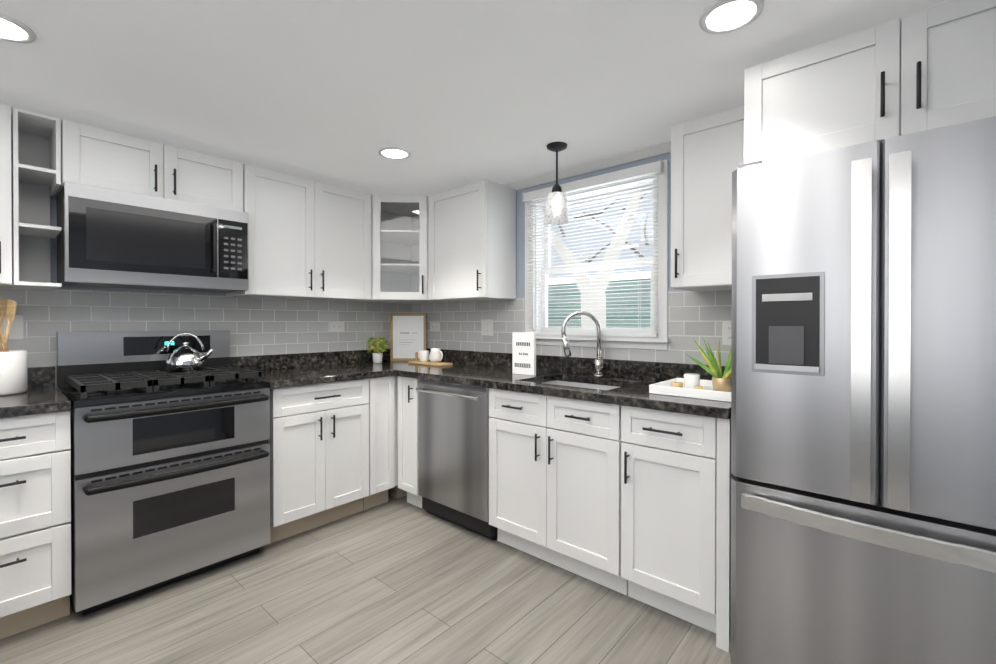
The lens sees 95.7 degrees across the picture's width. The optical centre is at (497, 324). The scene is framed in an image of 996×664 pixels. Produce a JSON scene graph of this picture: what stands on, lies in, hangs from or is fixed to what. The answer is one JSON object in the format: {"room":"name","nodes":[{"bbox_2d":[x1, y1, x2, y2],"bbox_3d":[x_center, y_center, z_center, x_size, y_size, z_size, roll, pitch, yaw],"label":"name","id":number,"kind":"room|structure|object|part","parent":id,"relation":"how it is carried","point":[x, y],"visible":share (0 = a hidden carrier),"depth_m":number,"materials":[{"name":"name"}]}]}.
{"room":"kitchen","nodes":[
{"label":"kitchen","id":0,"kind":"room"},
{"bbox_2d":[0,196,410,387],"bbox_3d":[-2.602,0.119,1.910,0.128,2.210,5.720,0,0,41],"label":"wall","id":1,"kind":"structure","parent":0,"point":[264,326],"depth_m":2.71,"materials":[{"name":"grey tile"}]},
{"bbox_2d":[0,104,11,287],"bbox_3d":[-2.402,-0.553,1.766,0.354,0.765,0.669,0,0,41],"label":"upper cabinet","id":2,"kind":"object","parent":1,"relation":"attached to","point":[5,202],"visible":1,"depth_m":1.91,"materials":[{"name":"white wood"}]},
{"bbox_2d":[1,315,22,339],"bbox_3d":[-2.308,0.012,2.141,0.008,0.115,0.072,0,0,41],"label":"light switch","id":3,"kind":"object","parent":1,"relation":"attached to","point":[16,329],"visible":0.67,"depth_m":2.15,"materials":[{"name":"white plastic"}]},
{"bbox_2d":[11,107,61,289],"bbox_3d":[-2.149,-0.555,2.092,0.305,0.765,0.149,0,0,41],"label":"upper cabinet","id":4,"kind":"object","parent":1,"relation":"attached to","point":[36,160],"visible":1,"depth_m":2.15,"materials":[{"name":"white wood"}]},
{"bbox_2d":[55,119,242,211],"bbox_3d":[-1.830,-0.790,2.418,0.354,0.298,0.757,0,0,41],"label":"upper cabinet","id":5,"kind":"object","parent":1,"relation":"attached to","point":[99,157],"visible":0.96,"depth_m":2.27,"materials":[{"name":"white wood"}]},
{"bbox_2d":[57,182,248,291],"bbox_3d":[-1.803,-0.416,2.397,0.423,0.442,0.757,0,0,41],"label":"over-the-range microwave","id":6,"kind":"object","parent":5,"relation":"attached to","point":[108,238],"visible":0.98,"depth_m":2.22,"materials":[{"name":"silver"}]},
{"bbox_2d":[226,164,370,300],"bbox_3d":[-1.297,-0.560,3.027,0.354,0.765,0.847,0,0,41],"label":"upper cabinet","id":7,"kind":"object","parent":1,"relation":"attached to","point":[308,239],"visible":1,"depth_m":2.89,"materials":[{"name":"white wood"}]},
{"bbox_2d":[329,322,344,331],"bbox_3d":[-1.213,0.015,3.391,0.007,0.075,0.125,0,0,41],"label":"electrical outlet","id":8,"kind":"object","parent":1,"relation":"attached to","point":[336,326],"visible":1,"depth_m":3.39,"materials":[{"name":"white plastic"}]},
{"bbox_2d":[0,495,731,663],"bbox_3d":[-1.242,1.281,0.645,3.850,0.100,5.840,0,0,41],"label":"floor","id":9,"kind":"structure","parent":0,"point":[394,580],"depth_m":1.90,"materials":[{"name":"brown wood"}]},
{"bbox_2d":[0,411,71,639],"bbox_3d":[-2.104,0.788,1.880,0.656,0.872,0.419,0,0,41],"label":"base cabinet","id":10,"kind":"object","parent":9,"relation":"on","point":[35,520],"visible":0.98,"depth_m":1.78,"materials":[{"name":"white wood"}]},
{"bbox_2d":[57,330,269,614],"bbox_3d":[-1.680,0.629,2.301,0.738,1.185,0.764,0,0,41],"label":"stove","id":11,"kind":"object","parent":9,"relation":"on","point":[170,477],"visible":0.98,"depth_m":2.10,"materials":[{"name":"grey metal"}]},
{"bbox_2d":[166,333,213,371],"bbox_3d":[-1.707,0.146,2.482,0.196,0.206,0.196,0,0,41],"label":"kettle","id":12,"kind":"object","parent":11,"relation":"on","point":[185,357],"visible":1,"depth_m":2.44,"materials":[{"name":"silver metal"}]},
{"bbox_2d":[268,379,368,542],"bbox_3d":[-1.243,0.782,2.863,0.656,0.872,0.599,0,0,41],"label":"base cabinet","id":13,"kind":"object","parent":9,"relation":"on","point":[318,440],"visible":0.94,"depth_m":2.64,"materials":[{"name":"white wood"}]},
{"bbox_2d":[363,376,394,509],"bbox_3d":[-0.993,0.780,3.178,0.618,0.872,0.191,0,0,41],"label":"base cabinet","id":14,"kind":"object","parent":9,"relation":"on","point":[381,443],"visible":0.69,"depth_m":2.98,"materials":[{"name":"white wood"}]},
{"bbox_2d":[388,376,406,498],"bbox_3d":[-0.732,0.779,3.491,0.598,0.872,0.617,0,0,41],"label":"cabinet filler","id":15,"kind":"object","parent":9,"relation":"on","point":[396,492],"visible":0.07,"depth_m":3.08,"materials":[{"name":"white wood"}]},
{"bbox_2d":[398,376,424,509],"bbox_3d":[-0.406,0.780,3.180,0.208,0.872,0.656,0,0,41],"label":"base cabinet","id":16,"kind":"object","parent":9,"relation":"on","point":[407,436],"visible":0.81,"depth_m":2.97,"materials":[{"name":"white wood"}]},
{"bbox_2d":[415,379,497,540],"bbox_3d":[-0.099,0.782,2.902,0.602,0.872,0.670,0,0,41],"label":"dishwasher","id":17,"kind":"object","parent":9,"relation":"on","point":[453,452],"visible":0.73,"depth_m":2.67,"materials":[{"name":"grey metal"}]},
{"bbox_2d":[489,381,627,594],"bbox_3d":[0.430,0.785,2.447,0.776,0.872,0.656,0,0,41],"label":"base cabinet","id":18,"kind":"object","parent":9,"relation":"on","point":[554,480],"visible":0.81,"depth_m":2.19,"materials":[{"name":"white wood"}]},
{"bbox_2d":[621,405,733,651],"bbox_3d":[0.891,0.787,2.043,0.436,0.872,0.657,0,0,41],"label":"base cabinet","id":19,"kind":"object","parent":9,"relation":"on","point":[668,503],"depth_m":1.81,"materials":[{"name":"white wood"}]},
{"bbox_3d":[1.050,0.788,1.928,0.045,0.872,0.620,0,0,41],"label":"base cabinet end panel","id":20,"kind":"part","parent":19,"relation":"part of","materials":[{"name":"white wood"}]},
{"bbox_2d":[730,116,995,663],"bbox_3d":[1.328,0.343,1.517,0.830,1.765,0.832,0,0,41],"label":"fridge","id":21,"kind":"object","parent":9,"relation":"on","point":[863,423],"visible":1,"depth_m":1.27,"materials":[{"name":"grey metal"}]},
{"bbox_3d":[-2.030,0.792,1.068,1.840,0.874,0.687,0,0,41],"label":"base cabinet","id":22,"kind":"object","parent":9,"relation":"on","visible":0},
{"bbox_2d":[0,366,70,417],"bbox_3d":[-2.100,0.279,1.884,0.660,0.140,0.401,0,0,41],"label":"countertop","id":23,"kind":"structure","parent":22,"relation":"on","point":[42,396],"depth_m":1.89,"materials":[{"name":"stone"}]},
{"bbox_2d":[0,298,27,395],"bbox_3d":[-2.212,0.093,1.986,0.288,0.428,0.191,0,0,41],"label":"crock","id":24,"kind":"object","parent":23,"relation":"on","point":[13,371],"visible":1,"depth_m":1.98,"materials":[{"name":"white ceramic"}]},
{"bbox_2d":[230,351,391,388],"bbox_3d":[-1.208,0.273,2.916,0.641,0.140,0.772,0,0,41],"label":"countertop","id":25,"kind":"structure","parent":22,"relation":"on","point":[297,369],"depth_m":2.99,"materials":[{"name":"stone"}]},
{"bbox_2d":[352,311,730,418],"bbox_3d":[0.039,0.227,2.781,2.696,0.621,0.671,0,0,41],"label":"countertop","id":26,"kind":"structure","parent":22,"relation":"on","point":[632,380],"depth_m":2.59,"materials":[{"name":"stone"}]},
{"bbox_2d":[366,336,388,362],"bbox_3d":[-0.945,0.196,3.527,0.200,0.205,0.170,0,0,41],"label":"plant","id":27,"kind":"object","parent":26,"relation":"on","point":[377,354],"visible":1,"depth_m":3.50,"materials":[{"name":"green plant"}]},
{"bbox_2d":[390,313,425,360],"bbox_3d":[-0.740,0.102,3.719,0.290,0.390,0.022,0,0,-4],"label":"sign frame","id":28,"kind":"object","parent":26,"relation":"on","point":[407,336],"visible":0.94,"depth_m":3.71,"materials":[{"name":"white paper"}]},
{"bbox_2d":[408,352,452,365],"bbox_3d":[-0.516,0.257,3.417,0.360,0.085,0.135,0,0,41],"label":"cutting board","id":29,"kind":"object","parent":26,"relation":"on","point":[416,361],"visible":0.98,"depth_m":3.38,"materials":[{"name":"brown wood"}]},
{"bbox_2d":[419,350,428,361],"bbox_3d":[-0.567,0.241,3.458,0.076,0.084,0.075,0,0,41],"label":"mug","id":30,"kind":"object","parent":29,"relation":"on","point":[423,355],"visible":1,"depth_m":3.43,"materials":[{"name":"white ceramic"}]},
{"bbox_2d":[429,348,442,362],"bbox_3d":[-0.458,0.231,3.375,0.126,0.105,0.093,0,0,41],"label":"pitcher","id":31,"kind":"object","parent":29,"relation":"on","point":[436,355],"visible":1,"depth_m":3.35,"materials":[{"name":"white ceramic"}]},
{"bbox_2d":[512,332,535,374],"bbox_3d":[0.159,0.175,2.749,0.165,0.255,0.023,0,0,41],"label":"sign","id":32,"kind":"object","parent":26,"relation":"on","point":[523,353],"visible":1,"depth_m":2.73,"materials":[{"name":"white paper"}]},
{"bbox_2d":[544,380,618,389],"bbox_3d":[0.435,0.443,2.448,0.558,0.193,0.408,0,0,41],"label":"sink basin","id":33,"kind":"object","parent":26,"relation":"in","point":[590,384],"depth_m":2.64,"materials":[{"name":"silver metal"}]},
{"bbox_2d":[561,311,603,376],"bbox_3d":[0.510,0.111,2.632,0.224,0.387,0.184,0,0,41],"label":"faucet","id":34,"kind":"object","parent":26,"relation":"on","point":[599,361],"depth_m":2.63,"materials":[{"name":"silver metal"}]},
{"bbox_2d":[649,378,730,401],"bbox_3d":[0.923,0.288,2.033,0.350,0.038,0.350,0,0,41],"label":"tray","id":35,"kind":"object","parent":26,"relation":"on","point":[707,392],"visible":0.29,"depth_m":1.93,"materials":[{"name":"white wood"}]},
{"bbox_2d":[672,373,702,389],"bbox_3d":[0.887,0.263,2.050,0.140,0.064,0.200,0,0,41],"label":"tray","id":36,"kind":"object","parent":35,"relation":"on","point":[691,380],"visible":0.77,"depth_m":2.08,"materials":[{"name":"white ceramic"}]},
{"bbox_2d":[685,338,730,391],"bbox_3d":[1.014,0.166,2.026,0.319,0.260,0.260,0,0,41],"label":"potted plant","id":37,"kind":"object","parent":35,"relation":"on","point":[720,382],"visible":0.67,"depth_m":1.99,"materials":[{"name":"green plant"}]},
{"bbox_2d":[0,0,950,195],"bbox_3d":[-1.242,-1.029,0.632,3.850,0.100,5.840,0,0,41],"label":"ceiling","id":38,"kind":"structure","parent":0,"point":[449,94],"depth_m":1.77,"materials":[{"name":"white paint"}]},
{"bbox_2d":[0,13,36,42],"bbox_3d":[-1.641,-0.979,1.474,0.184,0.010,0.184,0,0,41],"label":"recessed light","id":39,"kind":"object","parent":38,"relation":"in","point":[13,30],"visible":0.98,"depth_m":1.50,"materials":[{"name":"white plastic"}]},
{"bbox_2d":[378,146,410,159],"bbox_3d":[-0.595,-0.985,2.591,0.184,0.010,0.184,0,0,41],"label":"recessed light","id":40,"kind":"object","parent":38,"relation":"in","point":[395,153],"visible":0.96,"depth_m":2.58,"materials":[{"name":"white plastic"}]},
{"bbox_2d":[545,142,568,223],"bbox_3d":[0.326,-0.779,2.490,0.136,0.419,0.136,0,0,41],"label":"pendant light","id":41,"kind":"object","parent":38,"relation":"hanging from","point":[556,208],"visible":1,"depth_m":2.45,"materials":[{"name":"black"}]},
{"bbox_2d":[699,0,763,33],"bbox_3d":[0.736,-0.978,1.425,0.184,0.010,0.184,0,0,41],"label":"recessed light","id":42,"kind":"object","parent":38,"relation":"in","point":[722,16],"visible":1,"depth_m":1.43,"materials":[{"name":"white plastic"}]},
{"bbox_2d":[411,153,731,386],"bbox_3d":[0.640,0.114,2.786,3.610,2.210,0.128,0,0,41],"label":"wall","id":43,"kind":"structure","parent":0,"point":[698,316],"depth_m":2.84,"materials":[{"name":"grey tile"}]},
{"bbox_2d":[354,194,457,303],"bbox_3d":[-0.722,-0.563,3.490,0.608,0.765,0.600,0,0,41],"label":"upper cabinet","id":44,"kind":"object","parent":43,"relation":"attached to","point":[399,248],"visible":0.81,"depth_m":3.30,"materials":[{"name":"white wood"}]},
{"bbox_2d":[430,322,440,331],"bbox_3d":[-0.518,0.018,3.710,0.125,0.075,0.007,0,0,41],"label":"electrical outlet","id":45,"kind":"object","parent":43,"relation":"attached to","point":[435,326],"visible":1,"depth_m":3.71,"materials":[{"name":"white plastic"}]},
{"bbox_2d":[429,179,515,301],"bbox_3d":[-0.203,-0.561,3.199,0.565,0.765,0.354,0,0,41],"label":"upper cabinet","id":46,"kind":"object","parent":43,"relation":"attached to","point":[472,241],"visible":1,"depth_m":3.06,"materials":[{"name":"white wood"}]},
{"bbox_2d":[481,319,492,335],"bbox_3d":[-0.080,0.021,3.326,0.118,0.118,0.007,0,0,41],"label":"electrical outlet","id":47,"kind":"object","parent":43,"relation":"attached to","point":[487,327],"visible":1,"depth_m":3.32,"materials":[{"name":"white plastic"}]},
{"bbox_2d":[501,139,670,190],"bbox_3d":[0.583,-0.963,2.722,3.480,0.055,0.050,0,0,41],"label":"crown molding","id":48,"kind":"structure","parent":43,"relation":"attached to","point":[636,154],"depth_m":2.71,"materials":[{"name":"white wood"}]},
{"bbox_2d":[525,159,669,349],"bbox_3d":[0.587,-0.382,2.805,1.000,1.034,0.165,0,0,41],"label":"window","id":49,"kind":"structure","parent":43,"relation":"in","point":[661,341],"depth_m":2.73,"materials":[{"name":"white plastic"}]},
{"bbox_2d":[523,160,663,336],"bbox_3d":[0.533,-0.412,2.744,0.938,0.953,0.050,0,0,41],"label":"window blinds","id":50,"kind":"object","parent":49,"relation":"attached to","point":[648,169],"visible":0.94,"depth_m":2.68,"materials":[{"name":"white plastic"}]},
{"bbox_2d":[671,106,743,291],"bbox_3d":[1.044,-0.555,2.106,0.372,0.765,0.354,0,0,41],"label":"upper cabinet","id":51,"kind":"object","parent":43,"relation":"attached to","point":[707,155],"visible":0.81,"depth_m":2.03,"materials":[{"name":"white wood"}]},
{"bbox_2d":[722,321,730,344],"bbox_3d":[1.156,0.042,2.243,0.072,0.118,0.007,0,0,41],"label":"electrical outlet","id":52,"kind":"object","parent":43,"relation":"attached to","point":[726,332],"visible":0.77,"depth_m":2.25,"materials":[{"name":"white plastic"}]},
{"bbox_2d":[744,0,995,163],"bbox_3d":[1.409,-0.752,1.581,0.855,0.365,0.658,0,0,41],"label":"upper cabinet","id":53,"kind":"object","parent":43,"relation":"attached to","point":[933,67],"visible":0.85,"depth_m":1.40,"materials":[{"name":"white wood"}]},
{"label":"outside","id":54,"kind":"structure","parent":0,"visible":0},
{"bbox_2d":[548,271,650,327],"bbox_3d":[3.103,0.779,4.546,13.000,2.860,0.200,0,0,41],"label":"siding","id":55,"kind":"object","parent":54,"point":[634,310],"depth_m":5.91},
{"bbox_2d":[548,192,652,278],"bbox_3d":[5.397,-1.810,7.906,20.000,12.000,0.100,0,0,41],"label":"sky","id":56,"kind":"structure","parent":54,"point":[606,248],"depth_m":10.45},
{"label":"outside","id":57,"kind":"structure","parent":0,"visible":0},
{"bbox_2d":[551,193,648,327],"bbox_3d":[0.886,-0.037,4.348,2.497,3.496,0.346,0,0,41],"label":"tree","id":58,"kind":"object","parent":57,"point":[594,308],"depth_m":4.17,"materials":[{"name":"grey plant"}]}
]}

